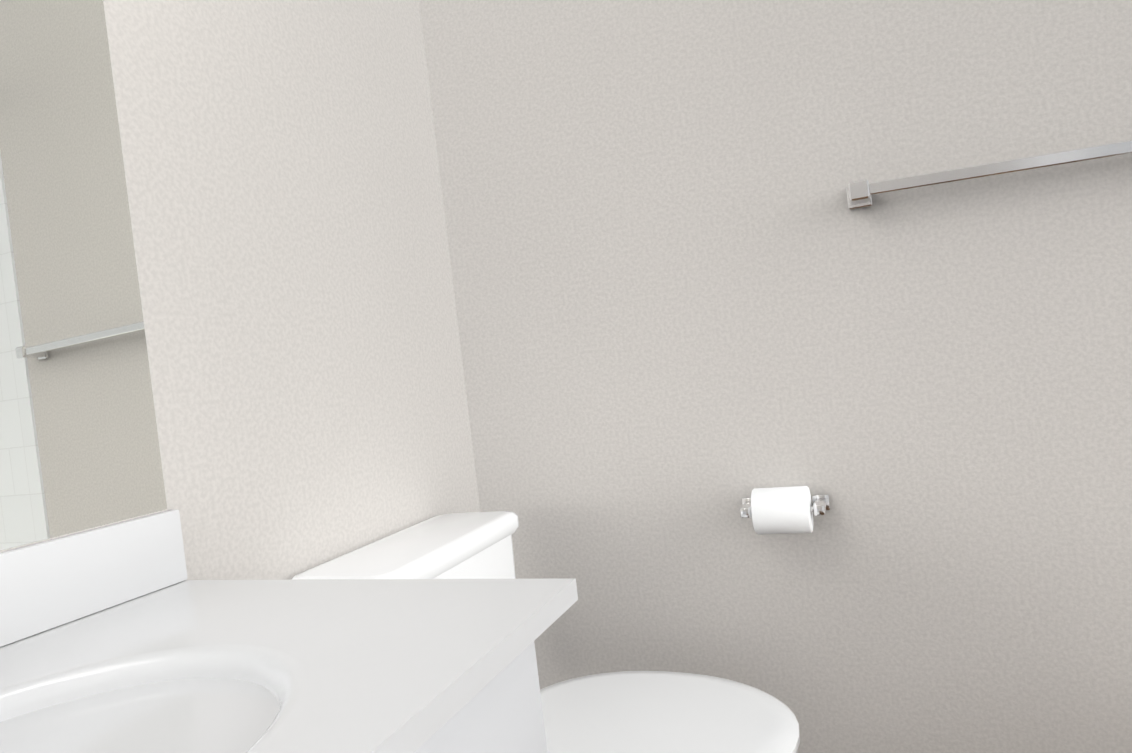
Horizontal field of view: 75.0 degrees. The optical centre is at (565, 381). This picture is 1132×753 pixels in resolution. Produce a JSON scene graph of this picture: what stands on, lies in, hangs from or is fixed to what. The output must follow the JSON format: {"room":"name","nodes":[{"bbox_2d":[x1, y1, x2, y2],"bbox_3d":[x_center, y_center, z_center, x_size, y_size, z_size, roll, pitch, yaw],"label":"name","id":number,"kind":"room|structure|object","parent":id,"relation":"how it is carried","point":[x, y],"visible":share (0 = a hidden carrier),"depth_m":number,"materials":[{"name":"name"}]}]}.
{"room":"bathroom","nodes":[
{"label":"bathroom","id":0,"kind":"room"},
{"bbox_2d":[0,0,479,579],"bbox_3d":[-0.646,-0.310,0.935,0.100,2.677,1.930,-6,1,22],"label":"wall","id":1,"kind":"structure","parent":0,"point":[294,268],"depth_m":1.22,"materials":[{"name":"beige paint"}]},
{"bbox_2d":[0,0,166,550],"bbox_3d":[-0.747,-0.300,0.542,0.005,0.990,0.895,-6,1,22],"label":"mirror","id":2,"kind":"object","parent":1,"relation":"attached to","point":[79,446],"visible":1,"depth_m":0.87,"materials":[{"name":"clear glass"}]},
{"bbox_2d":[419,0,1131,752],"bbox_3d":[0.847,-0.492,1.314,2.405,2.677,0.100,-6,1,22],"label":"wall","id":3,"kind":"structure","parent":0,"point":[697,300],"depth_m":1.43,"materials":[{"name":"beige paint"}]},
{"bbox_2d":[740,486,829,533],"bbox_3d":[0.417,0.245,1.420,0.168,0.088,0.106,-6,1,22],"label":"toilet paper holder","id":4,"kind":"object","parent":3,"relation":"attached to","point":[782,510],"visible":1,"depth_m":1.38,"materials":[{"name":"white paper"}]},
{"bbox_2d":[846,140,1131,209],"bbox_3d":[0.802,-0.368,1.246,0.613,0.057,0.074,-6,1,22],"label":"towel rail","id":5,"kind":"object","parent":3,"relation":"attached to","point":[860,193],"visible":1,"depth_m":1.25,"materials":[{"name":"silver metal"}]},
{"bbox_3d":[0.622,0.920,0.505,2.505,0.050,1.930,-6,1,22],"label":"floor","id":6,"kind":"structure","parent":0,"visible":0},
{"bbox_2d":[0,509,577,752],"bbox_3d":[-0.379,0.586,0.447,0.568,0.849,0.911,-6,1,22],"label":"bathroom vanity","id":7,"kind":"object","parent":6,"relation":"on","point":[126,636],"visible":1,"depth_m":0.66,"materials":[{"name":"white painted wood"},{"name":"cultured marble"}]},
{"bbox_2d":[291,511,799,752],"bbox_3d":[0.017,0.601,1.206,0.711,0.705,0.462,-6,1,22],"label":"toilet","id":8,"kind":"object","parent":6,"relation":"on","point":[645,712],"visible":0.48,"depth_m":1.19,"materials":[{"name":"white ceramic"}]}
]}

